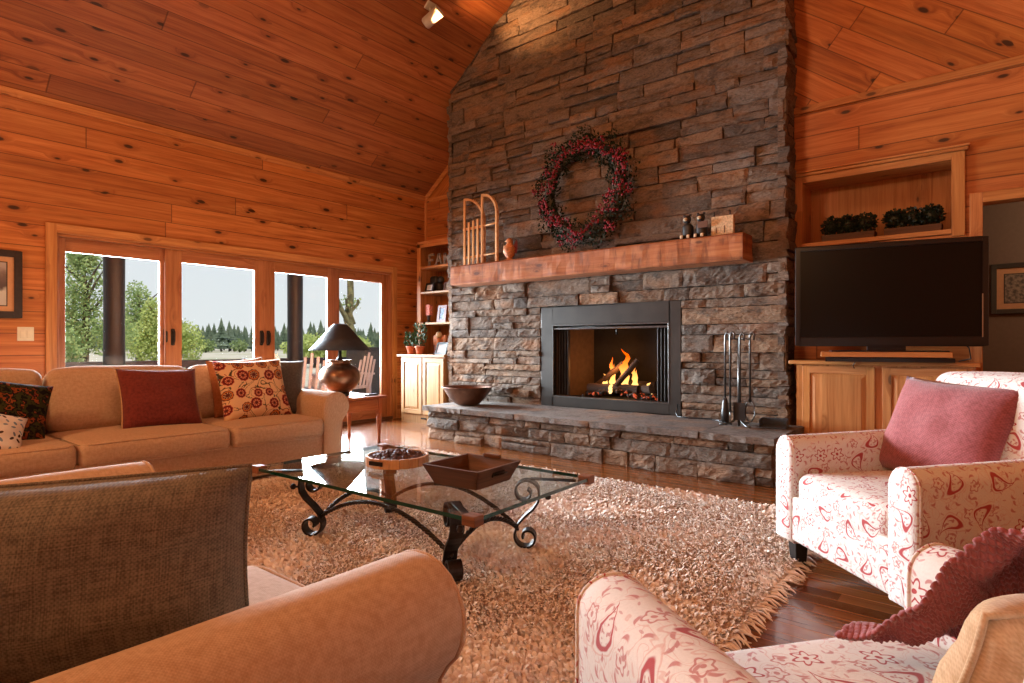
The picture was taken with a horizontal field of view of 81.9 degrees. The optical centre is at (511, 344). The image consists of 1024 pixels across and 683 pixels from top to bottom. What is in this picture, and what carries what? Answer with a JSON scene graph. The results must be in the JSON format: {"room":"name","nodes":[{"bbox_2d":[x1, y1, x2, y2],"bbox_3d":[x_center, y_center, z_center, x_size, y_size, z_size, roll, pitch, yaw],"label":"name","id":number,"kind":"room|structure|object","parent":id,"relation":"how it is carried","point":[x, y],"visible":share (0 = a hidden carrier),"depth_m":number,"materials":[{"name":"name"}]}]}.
{"room":"living room","nodes":[
{"label":"living room","id":0,"kind":"room"},
{"bbox_2d":[71,348,342,387],"bbox_3d":[-95.335,1.470,207.047,390.330,0.001,600.000,0,0,39],"label":"ground","id":1,"kind":"structure","parent":0,"point":[216,354],"depth_m":75.43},
{"bbox_2d":[65,327,85,361],"bbox_3d":[-12.710,0.387,15.995,1.923,2.217,1.711,0,0,-43],"label":"willow tree","id":2,"kind":"object","parent":1,"relation":"on","point":[71,347],"visible":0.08,"depth_m":16.30,"materials":[{"name":"green plant"}]},
{"bbox_2d":[65,252,138,361],"bbox_3d":[-14.674,-1.222,20.121,3.274,5.405,2.301,0,0,-43],"label":"tree","id":3,"kind":"object","parent":1,"relation":"on","point":[77,261],"visible":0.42,"depth_m":19.88,"materials":[{"name":"green plant"}]},
{"bbox_2d":[125,280,157,360],"bbox_3d":[-16.368,-0.684,25.843,1.670,4.332,1.899,0,0,39],"label":"tree","id":4,"kind":"object","parent":1,"relation":"on","point":[137,295],"visible":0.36,"depth_m":25.60,"materials":[{"name":"green plant"}]},
{"bbox_2d":[125,296,205,368],"bbox_3d":[-14.066,-0.244,23.913,3.030,3.462,1.920,0,0,-39],"label":"tree","id":5,"kind":"object","parent":1,"relation":"on","point":[148,331],"visible":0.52,"depth_m":23.36,"materials":[{"name":"green plant"}]},
{"bbox_2d":[197,338,216,352],"bbox_3d":[-59.136,0.232,114.222,3.526,3.092,4.052,0,0,39],"label":"shrub","id":6,"kind":"object","parent":1,"relation":"on","point":[207,349],"visible":0.7,"depth_m":113.76,"materials":[{"name":"green plant"}]},
{"bbox_2d":[213,318,230,351],"bbox_3d":[-64.355,-2.342,130.888,4.469,7.624,3.732,0,0,43],"label":"pine tree","id":7,"kind":"object","parent":1,"relation":"on","point":[221,342],"visible":0.95,"depth_m":130.49,"materials":[{"name":"green plant"}]},
{"bbox_2d":[225,321,235,351],"bbox_3d":[-63.707,-2.071,133.031,3.466,7.082,4.151,0,0,5],"label":"pine tree","id":8,"kind":"object","parent":1,"relation":"on","point":[229,332],"visible":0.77,"depth_m":132.48,"materials":[{"name":"green plant"}]},
{"bbox_2d":[229,338,248,351],"bbox_3d":[-55.044,0.107,119.106,3.320,3.051,3.921,0,0,39],"label":"shrub","id":9,"kind":"object","parent":1,"relation":"on","point":[239,346],"visible":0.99,"depth_m":118.64,"materials":[{"name":"green plant"}]},
{"bbox_2d":[278,323,286,348],"bbox_3d":[-54.989,-2.024,143.131,3.438,6.989,4.109,0,0,-21],"label":"pine tree","id":10,"kind":"object","parent":1,"relation":"on","point":[283,338],"visible":0.72,"depth_m":142.58,"materials":[{"name":"green plant"}]},
{"bbox_2d":[279,330,373,367],"bbox_3d":[-12.009,0.268,38.924,3.062,2.447,6.910,0,0,43],"label":"willow tree","id":11,"kind":"object","parent":1,"relation":"on","point":[309,341],"visible":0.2,"depth_m":37.41,"materials":[{"name":"green plant"}]},
{"bbox_2d":[339,280,360,334],"bbox_3d":[-4.119,-0.422,14.709,0.387,3.820,1.227,0,0,39],"label":"tree","id":12,"kind":"object","parent":1,"relation":"on","point":[347,314],"visible":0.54,"depth_m":14.72,"materials":[{"name":"green plant"}]},
{"bbox_2d":[0,94,424,408],"bbox_3d":[-4.670,-0.630,4.668,0.200,3.300,10.920,0,0,39],"label":"wall","id":13,"kind":"structure","parent":0,"point":[57,165],"depth_m":5.94,"materials":[{"name":"brown wood"}]},
{"bbox_2d":[0,249,22,317],"bbox_3d":[-4.402,-0.516,4.811,0.030,0.577,0.640,0,0,39],"label":"framed picture","id":14,"kind":"object","parent":13,"relation":"attached to","point":[11,261],"visible":1,"depth_m":5.00},
{"bbox_2d":[0,261,7,305],"bbox_3d":[-4.403,-0.515,4.812,0.001,0.376,0.446,0,0,39],"label":"print","id":15,"kind":"object","parent":14,"relation":"attached to","point":[3,264],"depth_m":4.97},
{"bbox_2d":[17,327,33,340],"bbox_3d":[-4.191,-0.095,5.084,0.014,0.120,0.115,0,0,39],"label":"light switch","id":16,"kind":"object","parent":13,"relation":"attached to","point":[23,333],"visible":1,"depth_m":5.08,"materials":[{"name":"beige plastic"}]},
{"bbox_2d":[0,85,425,200],"bbox_3d":[-4.585,-2.145,4.599,0.020,0.070,10.520,0,0,39],"label":"trim","id":17,"kind":"structure","parent":13,"relation":"attached to","point":[4,90],"depth_m":6.07,"materials":[{"name":"brown wood"}]},
{"bbox_2d":[45,222,396,418],"bbox_3d":[-2.855,-0.032,6.711,0.025,2.104,3.940,0,0,39],"label":"trim","id":18,"kind":"structure","parent":13,"relation":"attached to","point":[51,229],"depth_m":5.75,"materials":[{"name":"brown wood"}]},
{"bbox_2d":[57,233,391,421],"bbox_3d":[-2.912,0.010,6.758,0.198,2.026,3.786,0,0,39],"label":"door","id":19,"kind":"structure","parent":13,"relation":"in","point":[170,259],"depth_m":6.52,"materials":[{"name":"brown wood"}]},
{"bbox_2d":[343,416,392,424],"bbox_3d":[-2.853,1.002,6.710,0.030,0.035,3.780,0,0,39],"label":"trim","id":20,"kind":"structure","parent":13,"relation":"attached to","point":[388,417],"depth_m":7.82,"materials":[{"name":"brown wood"}]},
{"bbox_2d":[0,0,513,195],"bbox_3d":[-0.744,-4.121,1.460,10.440,4.272,10.920,0,0,39],"label":"ceiling","id":21,"kind":"structure","parent":0,"point":[360,89],"depth_m":6.01,"materials":[{"name":"brown wood"}]},
{"bbox_2d":[422,0,443,28],"bbox_3d":[-0.838,-3.499,6.245,0.244,0.258,0.133,0,0,27],"label":"spotlight","id":22,"kind":"object","parent":21,"relation":"attached to","point":[435,13],"visible":1,"depth_m":6.21,"materials":[{"name":"white metal"}]},
{"bbox_2d":[341,418,903,652],"bbox_3d":[0.231,1.095,2.653,10.340,0.150,14.000,0,0,39],"label":"floor","id":23,"kind":"structure","parent":0,"point":[831,597],"depth_m":2.69,"materials":[{"name":"brown wood"}]},
{"bbox_2d":[0,363,348,479],"bbox_3d":[-2.663,0.579,4.016,1.034,0.882,2.996,0,0,39],"label":"sofa","id":24,"kind":"object","parent":23,"relation":"on","point":[83,430],"visible":0.66,"depth_m":3.99,"materials":[{"name":"fabric"}]},
{"bbox_2d":[0,414,27,448],"bbox_3d":[-2.911,0.473,3.217,0.213,0.304,0.451,0,0,43],"label":"throw pillow","id":25,"kind":"object","parent":24,"relation":"on","point":[11,427],"visible":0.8,"depth_m":3.28,"materials":[{"name":"fabric"}]},
{"bbox_2d":[0,368,42,385],"bbox_3d":[-3.382,0.375,3.549,0.311,0.473,0.913,0,0,39],"label":"cushion","id":26,"kind":"object","parent":24,"relation":"on","point":[20,376],"depth_m":3.76,"materials":[{"name":"fabric"}]},
{"bbox_2d":[0,381,53,439],"bbox_3d":[-3.006,0.393,3.503,0.222,0.450,0.486,0,0,44],"label":"throw pillow","id":27,"kind":"object","parent":24,"relation":"on","point":[31,402],"visible":0.78,"depth_m":3.54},
{"bbox_2d":[0,436,76,479],"bbox_3d":[-3.106,0.650,3.326,0.847,0.194,0.894,0,0,39],"label":"seat cushion","id":28,"kind":"object","parent":24,"relation":"on","point":[49,454],"depth_m":3.29,"materials":[{"name":"fabric"}]},
{"bbox_2d":[43,364,182,431],"bbox_3d":[-2.817,0.378,4.246,0.308,0.471,0.899,0,0,39],"label":"cushion","id":29,"kind":"object","parent":24,"relation":"on","point":[84,397],"depth_m":3.98,"materials":[{"name":"fabric"}]},
{"bbox_2d":[45,423,229,467],"bbox_3d":[-2.542,0.650,4.020,0.845,0.193,0.884,0,0,39],"label":"seat cushion","id":30,"kind":"object","parent":24,"relation":"on","point":[95,444],"depth_m":3.79,"materials":[{"name":"fabric"}]},
{"bbox_2d":[114,368,203,428],"bbox_3d":[-2.485,0.374,4.171,0.259,0.435,0.525,0,0,45],"label":"throw pillow","id":31,"kind":"object","parent":24,"relation":"on","point":[148,397],"visible":0.89,"depth_m":4.09,"materials":[{"name":"red fabric"}]},
{"bbox_2d":[186,363,213,418],"bbox_3d":[-2.297,0.374,4.876,0.309,0.468,0.750,0,0,39],"label":"cushion","id":32,"kind":"object","parent":24,"relation":"on","point":[203,383],"depth_m":4.59,"materials":[{"name":"fabric"}]},
{"bbox_2d":[206,357,261,417],"bbox_3d":[-2.200,0.335,4.753,0.178,0.473,0.482,0,0,38],"label":"throw pillow","id":33,"kind":"object","parent":24,"relation":"on","point":[217,400],"visible":0.12,"depth_m":4.58,"materials":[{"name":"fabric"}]},
{"bbox_2d":[212,359,291,420],"bbox_3d":[-2.038,0.348,4.656,0.264,0.473,0.560,0,0,37],"label":"throw pillow","id":34,"kind":"object","parent":24,"relation":"on","point":[253,388],"visible":0.98,"depth_m":4.57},
{"bbox_2d":[203,414,322,447],"bbox_3d":[-2.025,0.650,4.651,0.843,0.195,0.736,0,0,39],"label":"seat cushion","id":35,"kind":"object","parent":24,"relation":"on","point":[269,431],"depth_m":4.40,"materials":[{"name":"fabric"}]},
{"bbox_2d":[242,358,303,413],"bbox_3d":[-2.001,0.350,4.938,0.538,0.494,0.215,0,0,-34],"label":"throw pillow","id":36,"kind":"object","parent":24,"relation":"on","point":[292,371],"visible":0.31,"depth_m":4.97,"materials":[{"name":"fabric"}]},
{"bbox_2d":[0,460,466,682],"bbox_3d":[-1.076,0.612,1.172,1.655,0.817,1.192,0,0,39],"label":"loveseat","id":37,"kind":"object","parent":23,"relation":"on","point":[400,617],"visible":0.42,"depth_m":0.92,"materials":[{"name":"fabric"}]},
{"bbox_2d":[0,463,251,682],"bbox_3d":[-0.873,0.411,0.986,0.804,0.351,0.334,0,0,-24],"label":"pillow","id":38,"kind":"object","parent":37,"relation":"on","point":[91,569],"visible":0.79,"depth_m":0.96,"materials":[{"name":"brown fabric"}]},
{"bbox_2d":[247,566,300,604],"bbox_3d":[-0.787,0.658,1.056,0.590,0.187,1.004,0,0,39],"label":"seat cushion","id":39,"kind":"object","parent":37,"relation":"on","point":[264,583],"depth_m":1.43,"materials":[{"name":"fabric"}]},
{"bbox_2d":[341,392,387,447],"bbox_3d":[-1.752,0.775,6.184,0.650,0.490,0.610,0,0,39],"label":"side table","id":40,"kind":"object","parent":23,"relation":"on","point":[358,402],"visible":0.45,"depth_m":6.11,"materials":[{"name":"brown wood"}]},
{"bbox_2d":[309,324,369,395],"bbox_3d":[-1.790,0.150,6.138,0.630,0.760,0.630,0,0,39],"label":"table lamp","id":41,"kind":"object","parent":40,"relation":"on","point":[339,375],"visible":0.94,"depth_m":5.99,"materials":[{"name":"black metal"}]},
{"bbox_2d":[318,360,360,391],"bbox_3d":[-1.790,0.322,6.138,0.424,0.336,0.424,0,0,39],"label":"lamp base","id":42,"kind":"object","parent":41,"relation":"on","point":[339,375],"depth_m":5.99,"materials":[{"name":"brown metal"}]},
{"bbox_2d":[397,354,449,423],"bbox_3d":[-0.967,0.573,7.922,0.907,0.895,0.735,0,0,39],"label":"base cabinet","id":43,"kind":"object","parent":23,"relation":"on","point":[423,376],"visible":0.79,"depth_m":7.66,"materials":[{"name":"brown wood"}]},
{"bbox_2d":[397,354,449,356],"bbox_3d":[-0.967,0.140,7.922,0.907,0.030,0.735,0,0,39],"label":"countertop","id":44,"kind":"structure","parent":43,"relation":"on","point":[398,355],"depth_m":7.71,"materials":[{"name":"brown wood"}]},
{"bbox_2d":[403,331,417,353],"bbox_3d":[-1.363,-0.040,7.954,0.218,0.330,0.211,0,0,16],"label":"potted plant","id":45,"kind":"object","parent":44,"relation":"on","point":[410,349],"visible":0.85,"depth_m":7.92,"materials":[{"name":"green plant"}]},
{"bbox_2d":[411,322,427,353],"bbox_3d":[-1.229,-0.092,7.848,0.227,0.434,0.219,0,0,-25],"label":"potted plant","id":46,"kind":"object","parent":44,"relation":"on","point":[419,349],"visible":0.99,"depth_m":7.83,"materials":[{"name":"green plant"}]},
{"bbox_2d":[417,238,451,353],"bbox_3d":[-0.856,-0.645,8.028,0.815,1.530,0.430,0,0,39],"label":"bookcase","id":47,"kind":"object","parent":44,"relation":"on","point":[424,272],"visible":0.44,"depth_m":8.21,"materials":[{"name":"brown wood"}]},
{"bbox_2d":[425,305,432,322],"bbox_3d":[-1.141,-0.427,8.086,0.100,0.245,0.100,0,0,39],"label":"candle stand","id":48,"kind":"object","parent":47,"relation":"on","point":[429,308],"visible":0.92,"depth_m":8.06,"materials":[{"name":"wax"}]},
{"bbox_2d":[430,276,443,290],"bbox_3d":[-1.039,-0.843,8.155,0.270,0.225,0.105,0,0,39],"label":"carving","id":49,"kind":"object","parent":47,"relation":"on","point":[438,281],"visible":0.74,"depth_m":8.09,"materials":[{"name":"wood"}]},
{"bbox_2d":[437,305,447,321],"bbox_3d":[-0.943,-0.420,7.957,0.170,0.238,0.050,0,0,39],"label":"photo frame","id":50,"kind":"object","parent":47,"relation":"on","point":[442,309],"visible":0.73,"depth_m":7.95,"materials":[{"name":"white paint"}]},
{"bbox_2d":[433,332,445,349],"bbox_3d":[-0.976,-0.026,7.861,0.240,0.302,0.107,0,0,39],"label":"angel figurine","id":51,"kind":"object","parent":44,"relation":"on","point":[438,337],"visible":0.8,"depth_m":7.83,"materials":[{"name":"ceramic"}]},
{"bbox_2d":[434,342,448,354],"bbox_3d":[-0.918,0.047,7.726,0.210,0.171,0.083,0,0,39],"label":"photo frame","id":52,"kind":"object","parent":44,"relation":"on","point":[441,348],"visible":0.93,"depth_m":7.72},
{"bbox_2d":[437,344,446,352],"bbox_3d":[-0.917,0.048,7.728,0.182,0.147,0.008,0,-22,39],"label":"picture","id":53,"kind":"object","parent":52,"relation":"attached to","point":[441,348],"depth_m":7.72},
{"bbox_2d":[247,445,823,682],"bbox_3d":[-0.550,1.000,3.476,4.012,0.040,3.055,0,0,39],"label":"shag rug","id":54,"kind":"object","parent":23,"relation":"on","point":[716,562],"visible":0.47,"depth_m":2.85,"materials":[{"name":"fabric"}]},
{"bbox_2d":[252,443,593,580],"bbox_3d":[-0.486,0.813,2.993,1.555,0.358,0.895,0,0,37],"label":"coffee table","id":55,"kind":"object","parent":54,"relation":"on","point":[456,517],"visible":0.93,"depth_m":2.87,"materials":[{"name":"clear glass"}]},
{"bbox_2d":[365,449,428,469],"bbox_3d":[-0.620,0.616,3.193,0.337,0.050,0.356,0,0,39],"label":"round tray","id":56,"kind":"object","parent":55,"relation":"on","point":[373,463],"visible":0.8,"depth_m":3.05,"materials":[{"name":"brown wood"}]},
{"bbox_2d":[369,448,425,465],"bbox_3d":[-0.620,0.597,3.192,0.300,0.065,0.306,0,0,7],"label":"pods","id":57,"kind":"object","parent":56,"relation":"in","point":[389,454],"visible":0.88,"depth_m":3.15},
{"bbox_2d":[423,453,520,489],"bbox_3d":[-0.187,0.588,2.774,0.370,0.106,0.330,0,0,35],"label":"tray","id":58,"kind":"object","parent":55,"relation":"on","point":[468,471],"visible":1,"depth_m":2.72,"materials":[{"name":"brown wood"}]},
{"bbox_2d":[422,401,803,486],"bbox_3d":[0.705,0.839,5.625,3.638,0.363,0.898,0,0,39],"label":"raised hearth","id":59,"kind":"object","parent":23,"relation":"on","point":[704,448],"visible":0.87,"depth_m":5.02,"materials":[{"name":"stone"}]},
{"bbox_2d":[442,385,492,405],"bbox_3d":[-0.490,0.556,6.496,0.570,0.200,0.570,0,0,39],"label":"metal bowl","id":60,"kind":"object","parent":59,"relation":"on","point":[466,395],"visible":1,"depth_m":6.33,"materials":[{"name":"brown metal"}]},
{"bbox_2d":[719,337,750,427],"bbox_3d":[1.842,0.296,4.801,0.266,0.720,0.254,0,0,39],"label":"stand","id":61,"kind":"object","parent":59,"relation":"on","point":[737,338],"visible":0.64,"depth_m":4.77,"materials":[{"name":"metal"}]},
{"bbox_2d":[721,332,729,421],"bbox_3d":[1.735,0.258,4.801,0.063,0.735,0.063,0,0,-6],"label":"brush","id":62,"kind":"object","parent":61,"relation":"hanging from","point":[725,408],"visible":0.92,"depth_m":4.79,"materials":[{"name":"metal"}]},
{"bbox_2d":[729,331,734,419],"bbox_3d":[1.759,0.246,4.711,0.051,0.720,0.017,0,0,39],"label":"poker","id":63,"kind":"object","parent":61,"relation":"hanging from","point":[733,332],"visible":1,"depth_m":4.71,"materials":[{"name":"metal"}]},
{"bbox_2d":[733,332,745,420],"bbox_3d":[1.802,0.246,4.671,0.090,0.700,0.028,0,0,39],"label":"shovel","id":64,"kind":"object","parent":61,"relation":"hanging from","point":[739,409],"visible":1,"depth_m":4.67,"materials":[{"name":"metal"}]},
{"bbox_2d":[746,331,755,421],"bbox_3d":[1.890,0.250,4.686,0.088,0.718,0.017,0,0,39],"label":"tongs","id":65,"kind":"object","parent":61,"relation":"hanging from","point":[752,332],"visible":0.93,"depth_m":4.68,"materials":[{"name":"metal"}]},
{"bbox_2d":[759,417,788,428],"bbox_3d":[2.123,0.626,4.774,0.200,0.060,0.301,0,0,29],"label":"dustpan","id":66,"kind":"object","parent":59,"relation":"on","point":[764,422],"visible":1,"depth_m":4.80,"materials":[{"name":"black metal"}]},
{"bbox_2d":[446,0,796,424],"bbox_3d":[0.889,-2.508,6.316,4.062,7.056,0.816,0,0,41],"label":"stone chimney","id":67,"kind":"object","parent":23,"relation":"on","point":[700,93],"visible":0.81,"depth_m":5.68,"materials":[{"name":"stone"}]},
{"bbox_2d":[531,124,640,252],"bbox_3d":[0.696,-1.593,5.964,1.301,1.301,0.234,0,0,39],"label":"wreath","id":68,"kind":"object","parent":67,"relation":"attached to","point":[616,162],"visible":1,"depth_m":5.91,"materials":[{"name":"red plant"}]},
{"bbox_2d":[450,232,752,286],"bbox_3d":[0.672,-0.816,6.025,3.385,0.227,0.298,0,0,39],"label":"mantel beam","id":69,"kind":"structure","parent":67,"relation":"attached to","point":[732,248],"depth_m":5.61,"materials":[{"name":"brown wood"}]},
{"bbox_2d":[463,194,498,264],"bbox_3d":[-0.349,-1.337,6.874,0.110,0.813,0.615,0,0,-45],"label":"sled","id":70,"kind":"object","parent":69,"relation":"on","point":[483,225],"visible":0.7,"depth_m":6.88,"materials":[{"name":"brown wood"}]},
{"bbox_2d":[503,238,517,259],"bbox_3d":[-0.024,-1.059,6.553,0.147,0.258,0.151,0,0,-14],"label":"figurine","id":71,"kind":"object","parent":69,"relation":"on","point":[509,250],"visible":0.96,"depth_m":6.51,"materials":[{"name":"ceramic"}]},
{"bbox_2d":[680,214,693,238],"bbox_3d":[1.556,-1.046,5.239,0.100,0.233,0.122,0,0,39],"label":"bear figurine","id":72,"kind":"object","parent":69,"relation":"on","point":[688,229],"visible":0.9,"depth_m":5.22,"materials":[{"name":"plastic"}]},
{"bbox_2d":[694,212,707,237],"bbox_3d":[1.663,-1.046,5.152,0.125,0.233,0.122,0,0,39],"label":"bear figurine","id":73,"kind":"object","parent":69,"relation":"on","point":[702,226],"visible":0.89,"depth_m":5.13,"materials":[{"name":"plastic"}]},
{"bbox_2d":[711,210,734,235],"bbox_3d":[1.807,-1.040,5.056,0.190,0.220,0.043,0,0,39],"label":"plaque","id":74,"kind":"object","parent":69,"relation":"on","point":[725,224],"visible":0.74,"depth_m":5.03,"materials":[{"name":"beige paint"}]},
{"bbox_2d":[541,301,682,415],"bbox_3d":[1.139,0.122,6.214,1.612,1.079,0.634,0,0,39],"label":"fireplace insert","id":75,"kind":"object","parent":67,"relation":"in","point":[579,343],"visible":0.98,"depth_m":6.31,"materials":[{"name":"metal"}]},
{"bbox_2d":[581,389,656,400],"bbox_3d":[1.155,0.505,6.188,0.816,0.114,0.351,0,0,39],"label":"bed","id":76,"kind":"object","parent":75,"relation":"in","point":[647,397],"visible":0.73,"depth_m":6.03,"materials":[{"name":"grey"}]},
{"bbox_2d":[596,361,622,383],"bbox_3d":[1.044,0.324,6.335,0.380,0.320,0.071,0,0,34],"label":"log","id":77,"kind":"object","parent":76,"relation":"on","point":[616,369],"visible":0.73,"depth_m":6.30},
{"bbox_2d":[587,383,638,393],"bbox_3d":[1.062,0.459,6.189,0.577,0.109,0.108,0,0,36],"label":"log","id":78,"kind":"object","parent":76,"relation":"on","point":[591,387],"visible":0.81,"depth_m":6.14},
{"bbox_2d":[614,359,639,386],"bbox_3d":[1.195,0.290,6.128,0.267,0.301,0.070,0,0,14],"label":"log","id":79,"kind":"object","parent":78,"relation":"on","point":[634,364],"visible":1,"depth_m":6.11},
{"bbox_2d":[619,349,629,383],"bbox_3d":[1.195,0.272,6.245,0.122,0.466,0.117,0,0,39],"label":"flame","id":80,"kind":"object","parent":76,"relation":"on","point":[624,366],"visible":0.66,"depth_m":6.21,"materials":[{"name":"orange"}]},
{"bbox_2d":[607,381,656,391],"bbox_3d":[1.247,0.439,6.304,0.658,0.135,0.120,0,0,39],"label":"log","id":81,"kind":"object","parent":76,"relation":"on","point":[640,383],"visible":0.19,"depth_m":6.14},
{"bbox_2d":[638,384,654,393],"bbox_3d":[1.334,0.453,6.016,0.096,0.118,0.286,0,0,-28],"label":"log","id":82,"kind":"object","parent":76,"relation":"on","point":[643,389],"visible":0.74,"depth_m":5.92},
{"bbox_2d":[575,542,1023,682],"bbox_3d":[0.642,0.568,0.716,0.870,0.904,0.966,0,0,-13],"label":"armchair","id":83,"kind":"object","parent":23,"relation":"on","point":[624,633],"visible":0.72,"depth_m":1.00,"materials":[{"name":"fabric"}]},
{"bbox_2d":[725,638,945,682],"bbox_3d":[0.630,0.660,0.758,0.587,0.225,0.876,0,0,-13],"label":"seat cushion","id":84,"kind":"object","parent":83,"relation":"on","point":[833,660],"depth_m":1.05,"materials":[{"name":"fabric"}]},
{"bbox_2d":[834,527,1023,646],"bbox_3d":[0.816,0.374,0.887,0.283,0.328,0.516,0,0,-29],"label":"knitted throw","id":85,"kind":"object","parent":83,"relation":"on","point":[992,566],"visible":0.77,"depth_m":0.95,"materials":[{"name":"fabric"}]},
{"bbox_2d":[932,594,1023,682],"bbox_3d":[0.774,0.445,0.792,0.447,0.250,0.204,0,0,-8],"label":"throw pillow","id":86,"kind":"object","parent":83,"relation":"on","point":[988,647],"visible":1,"depth_m":0.72,"materials":[{"name":"beige fabric"}]},
{"bbox_2d":[789,360,981,433],"bbox_3d":[2.836,0.573,4.556,1.235,0.895,0.295,0,0,39],"label":"media cabinet","id":87,"kind":"object","parent":23,"relation":"on","point":[832,396],"visible":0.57,"depth_m":4.56,"materials":[{"name":"brown wood"}]},
{"bbox_2d":[789,360,981,367],"bbox_3d":[2.836,0.140,4.556,1.235,0.030,0.295,0,0,39],"label":"countertop","id":88,"kind":"structure","parent":87,"relation":"on","point":[822,362],"depth_m":4.38,"materials":[{"name":"brown wood"}]},
{"bbox_2d":[821,351,954,362],"bbox_3d":[2.745,0.086,4.357,0.820,0.073,0.320,0,0,28],"label":"base","id":89,"kind":"object","parent":88,"relation":"on","point":[924,357],"visible":0.97,"depth_m":4.22,"materials":[{"name":"brown wood"}]},
{"bbox_2d":[795,236,988,351],"bbox_3d":[2.744,-0.340,4.330,1.200,0.830,0.240,0,0,25],"label":"television","id":90,"kind":"object","parent":89,"relation":"on","point":[891,296],"visible":0.9,"depth_m":4.29,"materials":[{"name":"black plastic"}]},
{"bbox_2d":[776,371,1023,606],"bbox_3d":[1.767,0.568,2.425,0.966,0.904,0.870,0,0,-6],"label":"armchair","id":91,"kind":"object","parent":23,"relation":"on","point":[836,500],"visible":0.74,"depth_m":2.23,"materials":[{"name":"fabric"}]},
{"bbox_2d":[798,470,892,536],"bbox_3d":[1.724,0.660,2.419,0.876,0.225,0.587,0,0,-6],"label":"seat cushion","id":92,"kind":"object","parent":91,"relation":"on","point":[831,503],"depth_m":2.38,"materials":[{"name":"fabric"}]},
{"bbox_2d":[879,376,1017,468],"bbox_3d":[1.837,0.365,2.514,0.252,0.438,0.564,0,0,-9],"label":"throw pillow","id":93,"kind":"object","parent":91,"relation":"on","point":[931,422],"visible":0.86,"depth_m":2.44,"materials":[{"name":"pink fabric"}]},
{"bbox_2d":[936,371,1023,460],"bbox_3d":[1.998,0.377,2.446,0.258,0.518,0.572,0,0,-6],"label":"cushion","id":94,"kind":"object","parent":91,"relation":"on","point":[1014,447],"depth_m":2.32,"materials":[{"name":"fabric"}]},
{"bbox_2d":[427,0,1023,396],"bbox_3d":[2.951,-2.518,5.982,9.940,7.077,2.000,0,0,39],"label":"wall","id":95,"kind":"structure","parent":0,"point":[844,47],"depth_m":4.65,"materials":[{"name":"brown wood"}]},
{"bbox_2d":[425,165,447,201],"bbox_3d":[-0.788,-2.623,8.273,1.250,1.062,0.025,0,0,39],"label":"trim","id":96,"kind":"structure","parent":95,"relation":"attached to","point":[442,176],"depth_m":8.49,"materials":[{"name":"brown wood"}]},
{"bbox_2d":[425,194,447,202],"bbox_3d":[-0.787,-2.110,8.274,1.250,0.060,0.022,0,0,39],"label":"trim","id":97,"kind":"structure","parent":95,"relation":"attached to","point":[438,198],"depth_m":8.50,"materials":[{"name":"brown wood"}]},
{"bbox_2d":[795,143,969,247],"bbox_3d":[3.002,-1.143,4.827,1.190,0.667,0.405,0,0,39],"label":"wall niche","id":98,"kind":"object","parent":95,"relation":"attached to","point":[878,186],"visible":0.89,"depth_m":4.85,"materials":[{"name":"brown wood"}]},
{"bbox_2d":[820,211,878,241],"bbox_3d":[2.805,-0.982,4.918,0.438,0.233,0.203,0,0,39],"label":"planter","id":99,"kind":"object","parent":98,"relation":"in","point":[846,227],"visible":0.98,"depth_m":4.88,"materials":[{"name":"brown wood"}]},
{"bbox_2d":[881,203,946,235],"bbox_3d":[3.150,-0.981,4.636,0.430,0.232,0.197,0,0,39],"label":"planter","id":100,"kind":"object","parent":98,"relation":"in","point":[927,216],"visible":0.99,"depth_m":4.59,"materials":[{"name":"brown wood"}]},
{"bbox_2d":[794,55,1023,115],"bbox_3d":[4.290,-2.010,3.583,4.830,0.060,0.022,0,0,39],"label":"trim","id":101,"kind":"structure","parent":95,"relation":"attached to","point":[1017,60],"depth_m":4.54,"materials":[{"name":"brown wood"}]},
{"bbox_2d":[970,187,1023,370],"bbox_3d":[3.795,-0.046,4.063,1.015,2.133,0.145,0,0,39],"label":"trim","id":102,"kind":"structure","parent":95,"relation":"attached to","point":[977,200],"depth_m":4.29,"materials":[{"name":"brown wood"}]},
{"bbox_2d":[991,262,1023,313],"bbox_3d":[4.858,-0.541,5.565,0.530,0.487,0.030,0,0,39],"label":"framed picture","id":103,"kind":"object","parent":95,"relation":"attached to","point":[1007,279],"visible":1,"depth_m":5.65},
{"bbox_2d":[1004,273,1023,303],"bbox_3d":[4.859,-0.540,5.566,0.336,0.286,0.001,0,0,39],"label":"print","id":104,"kind":"object","parent":103,"relation":"attached to","point":[1013,282],"depth_m":5.63},
{"bbox_3d":[-3.984,1.130,8.099,3.080,0.100,11.500,0,0,39],"label":"floor","id":105,"kind":"structure","parent":0,"visible":0},
{"bbox_2d":[103,256,125,365],"bbox_3d":[-5.546,-0.325,8.226,0.270,2.810,0.266,0,0,39],"label":"porch post","id":106,"kind":"object","parent":105,"relation":"on","point":[113,267],"visible":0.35,"depth_m":8.12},
{"bbox_2d":[65,357,345,368],"bbox_3d":[-5.030,0.605,8.953,0.120,0.750,11.300,0,0,39],"label":"porch railing","id":107,"kind":"object","parent":105,"relation":"on","point":[185,363],"visible":0.02,"depth_m":8.93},
{"bbox_2d":[287,274,302,360],"bbox_3d":[-3.806,-0.325,10.355,0.270,2.810,0.266,0,0,39],"label":"porch post","id":108,"kind":"object","parent":105,"relation":"on","point":[294,282],"visible":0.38,"depth_m":10.25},
{"bbox_2d":[302,353,325,390],"bbox_3d":[-3.271,0.600,9.241,0.700,0.960,0.783,0,0,-39],"label":"patio chair","id":109,"kind":"object","parent":105,"relation":"on","point":[313,378],"visible":0.38,"depth_m":9.02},
{"bbox_2d":[319,352,375,393],"bbox_3d":[-2.697,0.600,9.790,0.783,0.960,0.700,0,0,19],"label":"patio chair","id":110,"kind":"object","parent":105,"relation":"on","point":[368,376],"visible":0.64,"depth_m":9.71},
{"bbox_2d":[346,347,379,394],"bbox_3d":[-2.698,0.560,10.922,0.550,1.040,0.520,0,0,34],"label":"covered grill","id":111,"kind":"object","parent":105,"relation":"on","point":[355,356],"visible":0.23,"depth_m":10.72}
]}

